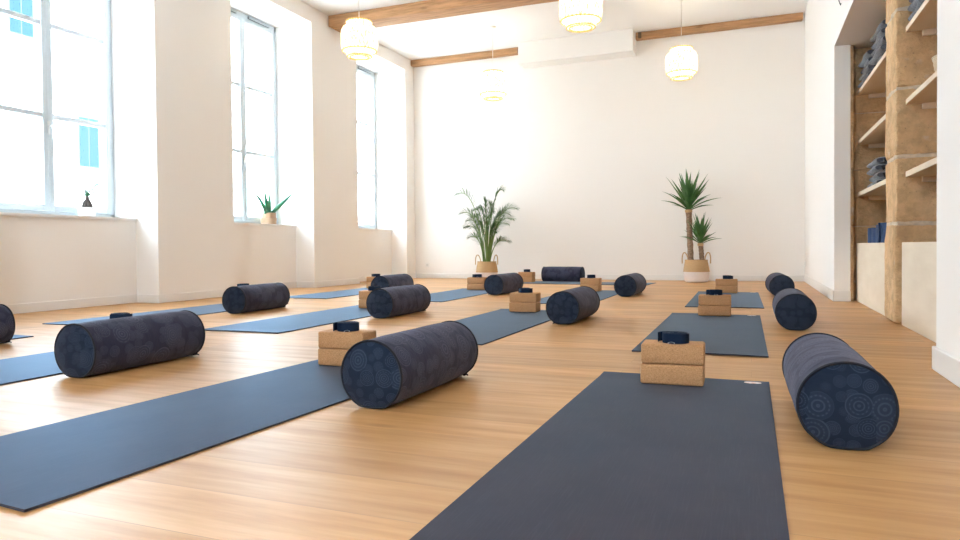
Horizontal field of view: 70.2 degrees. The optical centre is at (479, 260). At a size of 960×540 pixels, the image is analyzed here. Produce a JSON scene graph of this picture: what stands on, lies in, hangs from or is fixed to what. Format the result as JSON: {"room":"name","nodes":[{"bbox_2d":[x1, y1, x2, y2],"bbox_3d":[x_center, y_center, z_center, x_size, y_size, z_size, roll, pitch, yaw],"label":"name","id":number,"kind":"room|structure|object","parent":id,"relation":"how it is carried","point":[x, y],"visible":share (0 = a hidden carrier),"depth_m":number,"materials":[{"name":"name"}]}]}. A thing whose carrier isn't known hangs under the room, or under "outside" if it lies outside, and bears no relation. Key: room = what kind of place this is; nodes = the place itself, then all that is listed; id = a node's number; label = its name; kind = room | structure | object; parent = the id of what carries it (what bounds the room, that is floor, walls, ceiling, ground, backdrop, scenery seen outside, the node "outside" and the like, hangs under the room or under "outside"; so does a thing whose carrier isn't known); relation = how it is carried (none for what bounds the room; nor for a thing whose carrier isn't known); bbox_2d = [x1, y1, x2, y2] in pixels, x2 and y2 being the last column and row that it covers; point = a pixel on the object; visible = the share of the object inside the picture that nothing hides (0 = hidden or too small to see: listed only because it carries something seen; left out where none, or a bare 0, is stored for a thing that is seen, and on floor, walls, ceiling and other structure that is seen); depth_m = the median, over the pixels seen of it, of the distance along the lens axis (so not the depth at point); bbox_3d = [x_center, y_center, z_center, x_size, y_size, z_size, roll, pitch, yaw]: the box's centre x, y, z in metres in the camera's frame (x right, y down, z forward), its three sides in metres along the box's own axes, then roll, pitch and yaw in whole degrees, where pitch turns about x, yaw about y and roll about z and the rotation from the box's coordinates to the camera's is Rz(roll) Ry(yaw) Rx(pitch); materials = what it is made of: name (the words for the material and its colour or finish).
{"room":"exercise studio","nodes":[
{"label":"exercise studio","id":0,"kind":"room"},
{"bbox_2d":[0,0,414,304],"bbox_3d":[-3.960,-1.405,6.115,0.730,3.960,13.300,0,1,22],"label":"wall","id":1,"kind":"structure","parent":0,"point":[172,60],"depth_m":7.64,"materials":[{"name":"paint"}]},
{"bbox_2d":[0,0,136,220],"bbox_3d":[-3.986,-1.780,6.349,0.390,2.788,1.510,0,1,22],"label":"window","id":2,"kind":"structure","parent":1,"relation":"in","point":[47,207],"depth_m":6.45,"materials":[{"name":"paint"}]},
{"bbox_2d":[77,183,103,215],"bbox_3d":[-3.811,-0.594,6.709,0.174,0.341,0.288,0,1,22],"label":"bonsai","id":3,"kind":"object","parent":2,"relation":"on","point":[87,209],"visible":0.94,"depth_m":6.63,"materials":[{"name":"ceramic"}]},
{"bbox_2d":[77,207,96,215],"bbox_3d":[-3.831,-0.468,6.666,0.168,0.091,0.168,0,1,22],"label":"pot","id":4,"kind":"object","parent":3,"relation":"on","point":[82,211],"depth_m":6.60,"materials":[{"name":"white ceramic"}]},
{"bbox_2d":[6,273,415,313],"bbox_3d":[-3.740,0.411,6.060,0.314,0.085,13.314,0,1,22],"label":"baseboard","id":5,"kind":"structure","parent":1,"relation":"attached to","point":[135,298],"depth_m":6.94,"materials":[{"name":"white paint"}]},
{"bbox_2d":[231,8,296,226],"bbox_3d":[-3.000,-1.835,8.835,0.390,2.788,1.460,0,1,22],"label":"window","id":6,"kind":"structure","parent":1,"relation":"in","point":[241,19],"depth_m":8.94,"materials":[{"name":"paint"}]},
{"bbox_2d":[253,189,292,223],"bbox_3d":[-2.838,-0.717,9.149,0.280,0.481,0.593,0,1,43],"label":"aloe","id":7,"kind":"object","parent":6,"relation":"on","point":[269,216],"visible":0.93,"depth_m":9.09,"materials":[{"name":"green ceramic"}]},
{"bbox_2d":[357,65,391,230],"bbox_3d":[-2.002,-1.890,11.348,0.390,2.788,1.470,0,1,22],"label":"window","id":8,"kind":"structure","parent":1,"relation":"in","point":[361,71],"depth_m":11.98,"materials":[{"name":"paint"}]},
{"bbox_2d":[260,213,276,223],"bbox_3d":[-2.832,-0.555,9.156,0.212,0.156,0.212,0,1,22],"label":"pot","id":9,"kind":"object","parent":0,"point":[266,218],"depth_m":9.07,"materials":[{"name":"beige ceramic"}]},
{"bbox_2d":[0,278,959,539],"bbox_3d":[-0.355,0.507,4.726,7.650,0.120,13.300,0,1,22],"label":"floor","id":10,"kind":"structure","parent":0,"point":[346,470],"depth_m":2.01,"materials":[{"name":"brown wood"}]},
{"bbox_2d":[0,304,14,343],"bbox_3d":[-2.895,0.374,3.682,0.241,0.230,0.659,0,1,22],"label":"bolster","id":11,"kind":"object","parent":10,"relation":"on","point":[7,320],"visible":1,"depth_m":3.90,"materials":[{"name":"fabric"}]},
{"bbox_2d":[0,351,63,384],"bbox_3d":[-2.184,0.493,2.869,0.635,0.010,2.030,0,1,22],"label":"yoga mat","id":12,"kind":"object","parent":10,"relation":"on","point":[35,366],"visible":0.3,"depth_m":3.07,"materials":[{"name":"rubber"}]},
{"bbox_3d":[-1.920,0.436,3.645,0.230,0.076,0.132,0,1,22],"label":"block","id":13,"kind":"object","parent":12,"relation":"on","visible":0},
{"bbox_3d":[-1.918,0.359,3.644,0.230,0.076,0.132,0,1,21],"label":"block","id":14,"kind":"object","parent":13,"relation":"on","visible":0},
{"bbox_2d":[110,312,131,318],"bbox_3d":[-1.907,0.301,3.631,0.107,0.039,0.106,-1,1,-28],"label":"strap","id":15,"kind":"object","parent":14,"relation":"on","point":[122,314],"visible":0.53,"depth_m":3.59,"materials":[{"name":"fabric"}]},
{"bbox_2d":[54,310,204,377],"bbox_3d":[-1.588,0.372,3.152,0.241,0.230,0.659,0,1,21],"label":"bolster","id":16,"kind":"object","parent":10,"relation":"on","point":[81,350],"visible":1,"depth_m":2.99,"materials":[{"name":"fabric"}]},
{"bbox_2d":[42,304,226,324],"bbox_3d":[-2.530,0.442,5.819,0.635,0.010,2.030,0,1,21],"label":"yoga mat","id":17,"kind":"object","parent":10,"relation":"on","point":[215,308],"visible":0.34,"depth_m":5.80,"materials":[{"name":"rubber"}]},
{"bbox_2d":[0,360,349,512],"bbox_3d":[-0.790,0.488,2.439,0.635,0.010,2.030,0,1,25],"label":"yoga mat","id":18,"kind":"object","parent":10,"relation":"on","point":[41,466],"visible":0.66,"depth_m":1.97,"materials":[{"name":"rubber"}]},
{"bbox_2d":[318,348,348,365],"bbox_3d":[-0.603,0.434,3.100,0.230,0.076,0.132,0,1,21],"label":"block","id":19,"kind":"object","parent":18,"relation":"on","point":[326,356],"visible":0.38,"depth_m":3.06,"materials":[{"name":"brown wood"}]},
{"bbox_2d":[318,329,375,348],"bbox_3d":[-0.601,0.357,3.100,0.230,0.076,0.132,0,1,20],"label":"block","id":20,"kind":"object","parent":19,"relation":"on","point":[335,339],"visible":0.64,"depth_m":3.04,"materials":[{"name":"brown wood"}]},
{"bbox_2d":[333,321,358,331],"bbox_3d":[-0.604,0.299,3.089,0.106,0.039,0.107,0,1,42],"label":"strap","id":21,"kind":"object","parent":20,"relation":"on","point":[345,326],"visible":1,"depth_m":3.05,"materials":[{"name":"fabric"}]},
{"bbox_2d":[222,283,289,313],"bbox_3d":[-1.939,0.324,5.954,0.241,0.230,0.659,0,1,19],"label":"bolster","id":22,"kind":"object","parent":10,"relation":"on","point":[256,297],"visible":1,"depth_m":5.77,"materials":[{"name":"fabric"}]},
{"bbox_2d":[205,305,370,333],"bbox_3d":[-1.195,0.438,5.348,0.635,0.010,2.030,0,1,21],"label":"yoga mat","id":23,"kind":"object","parent":10,"relation":"on","point":[284,324],"visible":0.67,"depth_m":4.95,"materials":[{"name":"rubber"}]},
{"bbox_2d":[359,299,366,307],"bbox_3d":[-0.944,0.383,6.049,0.230,0.076,0.132,0,1,22],"label":"block","id":24,"kind":"object","parent":23,"relation":"on","point":[362,302],"visible":0.3,"depth_m":6.02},
{"bbox_2d":[359,290,370,298],"bbox_3d":[-0.942,0.307,6.048,0.230,0.076,0.132,0,1,21],"label":"block","id":25,"kind":"object","parent":24,"relation":"on","point":[363,294],"visible":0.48,"depth_m":6.01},
{"bbox_2d":[290,288,367,298],"bbox_3d":[-1.556,0.388,8.299,0.635,0.010,2.030,0,1,21],"label":"yoga mat","id":26,"kind":"object","parent":10,"relation":"on","point":[351,292],"visible":0.59,"depth_m":7.86,"materials":[{"name":"rubber"}]},
{"bbox_2d":[371,274,413,287],"bbox_3d":[-1.005,0.281,7.874,0.241,0.230,0.659,0,1,20],"label":"bolster","id":27,"kind":"object","parent":10,"relation":"on","point":[384,281],"visible":0.55,"depth_m":7.67,"materials":[{"name":"fabric"}]},
{"bbox_2d":[366,284,430,318],"bbox_3d":[-0.640,0.321,5.459,0.241,0.230,0.659,0,1,23],"label":"bolster","id":28,"kind":"object","parent":10,"relation":"on","point":[381,303],"visible":1,"depth_m":5.23,"materials":[{"name":"fabric"}]},
{"bbox_2d":[341,321,477,408],"bbox_3d":[-0.239,0.371,2.546,0.241,0.230,0.659,0,1,23],"label":"bolster","id":29,"kind":"object","parent":10,"relation":"on","point":[381,372],"visible":1,"depth_m":2.30,"materials":[{"name":"fabric"}]},
{"bbox_2d":[430,288,487,301],"bbox_3d":[-0.304,0.387,7.727,0.635,0.010,2.030,0,1,21],"label":"yoga mat","id":30,"kind":"object","parent":10,"relation":"on","point":[444,296],"visible":0.64,"depth_m":7.68,"materials":[{"name":"rubber"}]},
{"bbox_2d":[467,284,484,289],"bbox_3d":[-0.034,0.330,8.544,0.230,0.076,0.132,0,1,22],"label":"block","id":31,"kind":"object","parent":30,"relation":"on","point":[469,286],"visible":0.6,"depth_m":8.48,"materials":[{"name":"beige wood"}]},
{"bbox_2d":[467,277,486,283],"bbox_3d":[-0.032,0.253,8.543,0.230,0.076,0.132,0,1,21],"label":"block","id":32,"kind":"object","parent":31,"relation":"on","point":[470,280],"visible":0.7,"depth_m":8.49,"materials":[{"name":"beige wood"}]},
{"bbox_2d":[454,185,519,276],"bbox_3d":[0.085,-0.460,11.169,1.161,1.569,0.592,0,1,13],"label":"potted palm","id":33,"kind":"object","parent":10,"relation":"on","point":[486,267],"visible":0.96,"depth_m":11.14,"materials":[{"name":"plant"}]},
{"bbox_2d":[456,309,549,344],"bbox_3d":[0.095,0.437,4.756,0.635,0.010,2.030,0,1,22],"label":"yoga mat","id":34,"kind":"object","parent":10,"relation":"on","point":[488,327],"visible":0.6,"depth_m":4.75,"materials":[{"name":"rubber"}]},
{"bbox_2d":[509,302,539,311],"bbox_3d":[0.367,0.380,5.582,0.230,0.076,0.132,0,1,22],"label":"block","id":35,"kind":"object","parent":34,"relation":"on","point":[513,306],"visible":0.91,"depth_m":5.52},
{"bbox_2d":[509,292,540,302],"bbox_3d":[0.368,0.303,5.582,0.230,0.076,0.132,0,1,21],"label":"block","id":36,"kind":"object","parent":35,"relation":"on","point":[534,297],"visible":0.98,"depth_m":5.52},
{"bbox_2d":[518,288,532,292],"bbox_3d":[0.370,0.245,5.572,0.107,0.039,0.106,-1,1,-28],"label":"strap","id":37,"kind":"object","parent":36,"relation":"on","point":[520,290],"visible":1,"depth_m":5.53,"materials":[{"name":"fabric"}]},
{"bbox_2d":[484,273,522,294],"bbox_3d":[0.280,0.269,7.890,0.241,0.230,0.659,0,1,24],"label":"bolster","id":38,"kind":"object","parent":10,"relation":"on","point":[497,284],"visible":0.98,"depth_m":7.64,"materials":[{"name":"fabric"}]},
{"bbox_2d":[541,267,584,281],"bbox_3d":[1.273,0.212,10.466,0.659,0.230,0.241,0,1,26],"label":"bolster","id":39,"kind":"object","parent":10,"relation":"on","point":[565,274],"visible":0.91,"depth_m":10.37,"materials":[{"name":"fabric"}]},
{"bbox_2d":[546,286,599,324],"bbox_3d":[0.682,0.319,4.945,0.241,0.230,0.659,0,1,22],"label":"bolster","id":40,"kind":"object","parent":10,"relation":"on","point":[565,307],"visible":1,"depth_m":4.67,"materials":[{"name":"fabric"}]},
{"bbox_2d":[540,290,616,303],"bbox_3d":[1.063,0.383,7.254,0.635,0.010,2.030,0,1,22],"label":"yoga mat","id":41,"kind":"object","parent":10,"relation":"on","point":[603,294],"visible":0.25,"depth_m":7.32,"materials":[{"name":"rubber"}]},
{"bbox_2d":[580,284,601,290],"bbox_3d":[1.312,0.326,8.085,0.230,0.076,0.132,0,1,24],"label":"block","id":42,"kind":"object","parent":41,"relation":"on","point":[595,287],"visible":0.62,"depth_m":8.01,"materials":[{"name":"brown wood"}]},
{"bbox_2d":[580,278,601,284],"bbox_3d":[1.314,0.249,8.084,0.230,0.076,0.132,0,1,23],"label":"block","id":43,"kind":"object","parent":42,"relation":"on","point":[583,281],"visible":0.99,"depth_m":8.03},
{"bbox_2d":[523,281,653,285],"bbox_3d":[1.461,0.331,9.909,2.030,0.010,0.635,0,1,26],"label":"yoga mat","id":44,"kind":"object","parent":10,"relation":"on","point":[535,282],"visible":0.59,"depth_m":9.95,"materials":[{"name":"rubber"}]},
{"bbox_2d":[522,277,534,281],"bbox_3d":[0.702,0.291,10.274,0.230,0.076,0.132,0,1,27],"label":"block","id":45,"kind":"object","parent":44,"relation":"on","point":[525,279],"visible":0.53,"depth_m":10.20,"materials":[{"name":"beige wood"}]},
{"bbox_2d":[518,272,534,276],"bbox_3d":[0.704,0.215,10.273,0.230,0.076,0.132,0,1,26],"label":"block","id":46,"kind":"object","parent":45,"relation":"on","point":[523,274],"visible":0.88,"depth_m":10.21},
{"bbox_2d":[409,371,789,539],"bbox_3d":[0.437,0.488,1.790,0.635,0.010,2.030,0,1,22],"label":"yoga mat","id":47,"kind":"object","parent":10,"relation":"on","point":[626,458],"visible":0.94,"depth_m":1.56,"materials":[{"name":"rubber"}]},
{"bbox_2d":[640,363,704,385],"bbox_3d":[0.741,0.430,2.626,0.230,0.076,0.132,0,1,20],"label":"block","id":48,"kind":"object","parent":47,"relation":"on","point":[670,374],"visible":0.71,"depth_m":2.56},
{"bbox_2d":[641,339,704,365],"bbox_3d":[0.743,0.353,2.625,0.230,0.076,0.132,0,1,20],"label":"block","id":49,"kind":"object","parent":48,"relation":"on","point":[652,351],"visible":0.98,"depth_m":2.56,"materials":[{"name":"brown wood"}]},
{"bbox_2d":[658,331,688,343],"bbox_3d":[0.741,0.295,2.619,0.107,0.039,0.106,-1,1,-11],"label":"strap","id":50,"kind":"object","parent":49,"relation":"on","point":[670,337],"visible":1,"depth_m":2.58,"materials":[{"name":"blue fabric"}]},
{"bbox_2d":[614,273,645,296],"bbox_3d":[1.643,0.264,7.447,0.241,0.230,0.659,0,1,23],"label":"bolster","id":51,"kind":"object","parent":10,"relation":"on","point":[628,285],"visible":1,"depth_m":7.17,"materials":[{"name":"fabric"}]},
{"bbox_2d":[665,169,721,282],"bbox_3d":[3.081,-0.505,9.973,0.863,1.649,0.713,0,1,22],"label":"yucca","id":52,"kind":"object","parent":10,"relation":"on","point":[695,270],"visible":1,"depth_m":9.88,"materials":[{"name":"plant"}]},
{"bbox_2d":[682,252,710,282],"bbox_3d":[3.155,0.100,9.963,0.412,0.438,0.375,0,1,22],"label":"basket","id":53,"kind":"object","parent":10,"relation":"on","point":[695,270],"depth_m":9.83,"materials":[{"name":"beige wicker"}]},
{"bbox_2d":[632,313,768,357],"bbox_3d":[1.427,0.434,4.269,0.635,0.010,2.030,0,1,21],"label":"yoga mat","id":54,"kind":"object","parent":10,"relation":"on","point":[734,335],"visible":0.83,"depth_m":4.13,"materials":[{"name":"rubber"}]},
{"bbox_2d":[698,305,730,315],"bbox_3d":[1.763,0.375,5.136,0.230,0.076,0.132,0,1,21],"label":"block","id":55,"kind":"object","parent":54,"relation":"on","point":[703,310],"visible":0.8,"depth_m":5.08,"materials":[{"name":"brown wood"}]},
{"bbox_2d":[698,294,730,305],"bbox_3d":[1.765,0.298,5.135,0.230,0.076,0.132,0,1,20],"label":"block","id":56,"kind":"object","parent":55,"relation":"on","point":[715,300],"visible":0.98,"depth_m":5.07,"materials":[{"name":"brown wood"}]},
{"bbox_2d":[706,289,721,294],"bbox_3d":[1.759,0.240,5.128,0.107,0.039,0.106,-1,1,-28],"label":"strap","id":57,"kind":"object","parent":56,"relation":"on","point":[711,291],"visible":1,"depth_m":5.09,"materials":[{"name":"fabric"}]},
{"bbox_2d":[685,291,763,308],"bbox_3d":[2.429,0.380,6.744,0.635,0.010,2.030,0,1,21],"label":"yoga mat","id":58,"kind":"object","parent":10,"relation":"on","point":[739,299],"visible":0.58,"depth_m":6.48,"materials":[{"name":"rubber"}]},
{"bbox_2d":[715,286,737,292],"bbox_3d":[2.724,0.322,7.556,0.230,0.076,0.132,0,1,22],"label":"block","id":59,"kind":"object","parent":58,"relation":"on","point":[725,289],"visible":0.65,"depth_m":7.49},
{"bbox_2d":[715,279,737,285],"bbox_3d":[2.726,0.245,7.555,0.230,0.076,0.132,0,1,21],"label":"block","id":60,"kind":"object","parent":59,"relation":"on","point":[718,282],"visible":1,"depth_m":7.49,"materials":[{"name":"beige wood"}]},
{"bbox_2d":[765,272,794,295],"bbox_3d":[3.150,0.255,7.192,0.241,0.230,0.659,0,1,19],"label":"bolster","id":61,"kind":"object","parent":10,"relation":"on","point":[775,282],"visible":0.77,"depth_m":6.90,"materials":[{"name":"fabric"}]},
{"bbox_2d":[772,288,816,330],"bbox_3d":[2.063,0.314,4.504,0.241,0.230,0.659,0,1,22],"label":"bolster","id":62,"kind":"object","parent":10,"relation":"on","point":[793,309],"visible":1,"depth_m":4.21,"materials":[{"name":"fabric"}]},
{"bbox_2d":[782,333,898,450],"bbox_3d":[1.053,0.368,2.049,0.241,0.230,0.659,0,1,21],"label":"bolster","id":63,"kind":"object","parent":10,"relation":"on","point":[840,400],"visible":1,"depth_m":1.76,"materials":[{"name":"fabric"}]},
{"bbox_2d":[856,243,885,315],"bbox_3d":[3.515,0.127,5.492,0.660,0.538,1.645,0,1,22],"label":"base cabinet","id":64,"kind":"object","parent":10,"relation":"on","point":[870,257],"visible":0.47,"depth_m":5.57,"materials":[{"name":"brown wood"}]},
{"bbox_2d":[872,227,875,242],"bbox_3d":[3.413,-0.124,5.779,0.180,0.305,0.172,-1,1,-41],"label":"foam mat","id":65,"kind":"object","parent":64,"relation":"on","point":[873,229],"visible":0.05,"depth_m":5.76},
{"bbox_2d":[878,222,886,242],"bbox_3d":[3.265,-0.132,5.430,0.180,0.336,0.172,0,1,13],"label":"foam mat","id":66,"kind":"object","parent":64,"relation":"on","point":[881,226],"visible":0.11,"depth_m":5.43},
{"bbox_2d":[902,242,936,342],"bbox_3d":[2.731,0.170,3.517,0.660,0.538,1.745,0,1,22],"label":"base cabinet","id":67,"kind":"object","parent":10,"relation":"on","point":[919,259],"visible":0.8,"depth_m":3.98,"materials":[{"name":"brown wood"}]},
{"bbox_2d":[475,255,497,276],"bbox_3d":[0.113,0.116,11.204,0.406,0.416,0.368,0,1,22],"label":"basket","id":68,"kind":"object","parent":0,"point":[486,267],"depth_m":11.08,"materials":[{"name":"beige wicker"}]},
{"bbox_2d":[300,0,807,59],"bbox_3d":[-0.527,-3.541,4.652,8.200,0.300,13.800,0,1,22],"label":"ceiling","id":69,"kind":"structure","parent":0,"point":[466,33],"depth_m":9.98,"materials":[{"name":"paint"}]},
{"bbox_2d":[341,17,377,60],"bbox_3d":[-1.383,-2.876,7.804,0.414,1.127,0.414,0,1,22],"label":"pendant lamp","id":70,"kind":"object","parent":69,"relation":"hanging from","point":[359,38],"visible":1,"depth_m":7.67,"materials":[{"name":"white paper"}]},
{"bbox_2d":[329,0,558,32],"bbox_3d":[0.826,-3.393,8.665,6.284,0.162,0.320,0,1,22],"label":"ceiling beam","id":71,"kind":"structure","parent":69,"relation":"attached to","point":[428,9],"depth_m":9.19,"materials":[{"name":"brown wood"}]},
{"bbox_2d":[410,47,517,66],"bbox_3d":[-0.247,-3.466,11.689,2.065,0.107,0.116,0,1,22],"label":"ceiling beam","id":72,"kind":"structure","parent":69,"relation":"attached to","point":[510,51],"depth_m":11.65,"materials":[{"name":"brown wood"}]},
{"bbox_2d":[479,26,506,100],"bbox_3d":[0.193,-2.974,10.254,0.414,1.127,0.414,-1,1,-1],"label":"pendant lamp","id":73,"kind":"object","parent":69,"relation":"hanging from","point":[492,84],"visible":0.99,"depth_m":10.12,"materials":[{"name":"white paper"}]},
{"bbox_2d":[559,0,601,32],"bbox_3d":[0.970,-2.838,6.602,0.414,1.202,0.414,-1,1,-24],"label":"pendant lamp","id":74,"kind":"object","parent":69,"relation":"hanging from","point":[578,16],"visible":1,"depth_m":6.48,"materials":[{"name":"white paper"}]},
{"bbox_2d":[665,0,697,80],"bbox_3d":[2.694,-2.987,9.143,0.414,1.127,0.414,0,1,43],"label":"pendant lamp","id":75,"kind":"object","parent":69,"relation":"hanging from","point":[681,63],"visible":1,"depth_m":9.01,"materials":[{"name":"white paper"}]},
{"bbox_2d":[636,12,802,40],"bbox_3d":[3.520,-3.474,10.194,2.351,0.105,0.118,0,1,22],"label":"ceiling beam","id":76,"kind":"structure","parent":69,"relation":"attached to","point":[794,17],"depth_m":10.12,"materials":[{"name":"brown wood"}]},
{"bbox_2d":[413,14,804,275],"bbox_3d":[2.002,-1.549,11.009,8.200,3.960,0.200,0,1,22],"label":"wall","id":77,"kind":"structure","parent":0,"point":[585,152],"depth_m":10.79,"materials":[{"name":"paint"}]},
{"bbox_2d":[518,28,635,68],"bbox_3d":[1.530,-3.353,10.867,1.835,0.340,0.340,0,1,22],"label":"trim","id":78,"kind":"structure","parent":77,"relation":"attached to","point":[615,44],"depth_m":10.72,"materials":[{"name":"paint"}]},
{"bbox_2d":[416,273,803,280],"bbox_3d":[1.770,0.271,11.026,6.262,0.085,0.014,0,1,22],"label":"baseboard","id":79,"kind":"structure","parent":77,"relation":"attached to","point":[418,275],"depth_m":10.64,"materials":[{"name":"white paint"}]},
{"bbox_2d":[805,0,959,358],"bbox_3d":[2.773,-1.418,3.442,1.180,3.960,13.300,0,1,22],"label":"wall","id":80,"kind":"structure","parent":0,"point":[831,28],"depth_m":6.33,"materials":[{"name":"paint"}]},
{"bbox_2d":[850,46,886,300],"bbox_3d":[3.821,-0.805,6.279,0.778,2.371,0.205,0,1,22],"label":"shelving unit","id":81,"kind":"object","parent":80,"relation":"attached to","point":[865,112],"depth_m":6.41,"materials":[{"name":"wood"}]},
{"bbox_2d":[804,275,959,387],"bbox_3d":[2.342,0.392,3.652,0.244,0.100,13.300,0,1,22],"label":"baseboard","id":82,"kind":"structure","parent":80,"relation":"attached to","point":[945,364],"depth_m":2.79,"materials":[{"name":"white paint"}]},
{"bbox_2d":[885,0,936,323],"bbox_3d":[3.132,-0.767,4.506,0.754,2.363,0.398,0,1,22],"label":"pillar stone","id":83,"kind":"structure","parent":0,"point":[910,129],"depth_m":4.45,"materials":[{"name":"stone"}]},
{"bbox_2d":[858,115,884,147],"bbox_3d":[3.519,-1.066,5.507,0.620,0.073,1.725,0,1,22],"label":"wall shelf","id":84,"kind":"object","parent":83,"relation":"attached to","point":[875,137],"visible":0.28,"depth_m":5.98,"materials":[{"name":"brown wood"}]},
{"bbox_2d":[858,52,885,97],"bbox_3d":[3.515,-1.530,5.499,0.620,0.072,1.725,0,1,22],"label":"wall shelf","id":85,"kind":"object","parent":83,"relation":"attached to","point":[874,86],"visible":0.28,"depth_m":5.94,"materials":[{"name":"brown wood"}]},
{"bbox_2d":[858,71,871,87],"bbox_3d":[3.628,-1.607,6.008,0.469,0.060,0.549,0,1,21],"label":"folded blanket","id":86,"kind":"object","parent":85,"relation":"on","point":[867,74],"visible":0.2,"depth_m":6.04,"materials":[{"name":"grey fabric"}]},
{"bbox_2d":[859,65,875,80],"bbox_3d":[3.623,-1.669,5.988,0.469,0.060,0.549,0,1,22],"label":"folded blanket","id":87,"kind":"object","parent":86,"relation":"on","point":[869,68],"visible":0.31,"depth_m":5.93,"materials":[{"name":"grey fabric"}]},
{"bbox_2d":[861,57,872,73],"bbox_3d":[3.633,-1.732,5.990,0.469,0.060,0.549,0,1,23],"label":"folded blanket","id":88,"kind":"object","parent":87,"relation":"on","point":[869,58],"visible":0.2,"depth_m":5.98,"materials":[{"name":"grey fabric"}]},
{"bbox_2d":[858,49,873,67],"bbox_3d":[3.621,-1.794,6.000,0.469,0.060,0.549,0,1,22],"label":"folded blanket","id":89,"kind":"object","parent":88,"relation":"on","point":[868,53],"visible":0.25,"depth_m":5.98,"materials":[{"name":"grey fabric"}]},
{"bbox_3d":[3.414,-1.594,5.419,0.469,0.060,0.549,0,1,23],"label":"folded blanket","id":90,"kind":"object","parent":85,"relation":"on","visible":0},
{"bbox_2d":[868,44,885,64],"bbox_3d":[3.397,-1.657,5.430,0.469,0.060,0.549,0,1,21],"label":"folded blanket","id":91,"kind":"object","parent":90,"relation":"on","point":[882,49],"visible":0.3,"depth_m":5.43,"materials":[{"name":"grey fabric"}]},
{"bbox_2d":[871,36,885,56],"bbox_3d":[3.401,-1.719,5.402,0.469,0.060,0.549,0,1,21],"label":"folded blanket","id":92,"kind":"object","parent":91,"relation":"on","point":[882,41],"visible":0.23,"depth_m":5.36,"materials":[{"name":"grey fabric"}]},
{"bbox_2d":[872,28,885,49],"bbox_3d":[3.400,-1.781,5.406,0.469,0.060,0.549,0,1,23],"label":"folded blanket","id":93,"kind":"object","parent":92,"relation":"on","point":[882,33],"visible":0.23,"depth_m":5.38,"materials":[{"name":"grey fabric"}]},
{"bbox_2d":[870,20,885,41],"bbox_3d":[3.396,-1.844,5.407,0.469,0.060,0.549,0,1,21],"label":"folded blanket","id":94,"kind":"object","parent":93,"relation":"on","point":[882,24],"visible":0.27,"depth_m":5.42,"materials":[{"name":"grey fabric"}]},
{"bbox_2d":[858,179,885,199],"bbox_3d":[3.523,-0.582,5.516,0.620,0.074,1.725,0,1,22],"label":"wall shelf","id":95,"kind":"object","parent":83,"relation":"attached to","point":[877,191],"visible":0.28,"depth_m":5.94,"materials":[{"name":"brown wood"}]},
{"bbox_2d":[867,179,883,187],"bbox_3d":[3.614,-0.657,5.842,0.469,0.060,0.549,0,1,22],"label":"folded blanket","id":96,"kind":"object","parent":95,"relation":"on","point":[879,180],"visible":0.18,"depth_m":5.79,"materials":[{"name":"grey fabric"}]},
{"bbox_2d":[869,172,886,181],"bbox_3d":[3.621,-0.719,5.837,0.469,0.060,0.549,0,1,23],"label":"folded blanket","id":97,"kind":"object","parent":96,"relation":"on","point":[880,175],"visible":0.3,"depth_m":5.75,"materials":[{"name":"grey fabric"}]},
{"bbox_2d":[866,164,886,175],"bbox_3d":[3.612,-0.782,5.851,0.469,0.060,0.549,0,1,23],"label":"folded blanket","id":98,"kind":"object","parent":97,"relation":"on","point":[878,168],"visible":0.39,"depth_m":5.76,"materials":[{"name":"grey fabric"}]},
{"bbox_2d":[867,157,885,168],"bbox_3d":[3.620,-0.844,5.857,0.469,0.060,0.549,0,1,22],"label":"folded blanket","id":99,"kind":"object","parent":98,"relation":"on","point":[880,160],"visible":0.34,"depth_m":5.77,"materials":[{"name":"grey fabric"}]},
{"bbox_2d":[906,0,936,35],"bbox_3d":[2.713,-1.454,3.481,0.620,0.070,1.760,0,1,22],"label":"wall shelf","id":100,"kind":"object","parent":83,"relation":"attached to","point":[924,20],"visible":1,"depth_m":4.18,"materials":[{"name":"brown wood"}]},
{"bbox_2d":[908,0,924,20],"bbox_3d":[2.838,-1.530,4.014,0.469,0.060,0.549,0,1,22],"label":"folded blanket","id":101,"kind":"object","parent":100,"relation":"on","point":[920,2],"visible":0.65,"depth_m":4.15,"materials":[{"name":"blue fabric"}]},
{"bbox_2d":[907,0,918,11],"bbox_3d":[2.836,-1.593,4.012,0.469,0.060,0.549,0,1,22],"label":"folded blanket","id":102,"kind":"object","parent":101,"relation":"on","point":[912,7],"visible":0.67,"depth_m":4.26,"materials":[{"name":"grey fabric"}]},
{"bbox_2d":[906,71,936,108],"bbox_3d":[2.718,-0.988,3.489,0.620,0.070,1.760,0,1,22],"label":"wall shelf","id":103,"kind":"object","parent":83,"relation":"attached to","point":[926,94],"visible":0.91,"depth_m":4.16,"materials":[{"name":"brown wood"}]},
{"bbox_2d":[931,54,936,71],"bbox_3d":[2.897,-1.141,4.130,0.280,0.209,0.280,0,1,22],"label":"straw basket","id":104,"kind":"object","parent":103,"relation":"on","point":[934,58],"visible":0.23,"depth_m":4.16,"materials":[{"name":"beige wicker"}]},
{"bbox_2d":[906,157,936,181],"bbox_3d":[2.722,-0.521,3.498,0.620,0.072,1.760,0,1,22],"label":"wall shelf","id":105,"kind":"object","parent":83,"relation":"attached to","point":[928,170],"visible":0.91,"depth_m":4.16,"materials":[{"name":"brown wood"}]},
{"label":"outside","id":106,"kind":"structure","parent":0,"visible":0},
{"bbox_3d":[-6.668,0.696,10.734,7.680,0.100,65.000,0,1,22],"label":"street","id":107,"kind":"object","parent":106,"visible":0},
{"bbox_2d":[0,0,369,222],"bbox_3d":[-9.260,-5.827,13.235,1.040,13.000,60.000,0,1,22],"label":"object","id":108,"kind":"structure","parent":107,"relation":"on","point":[75,61],"depth_m":14.09,"materials":[{"name":"paint"}]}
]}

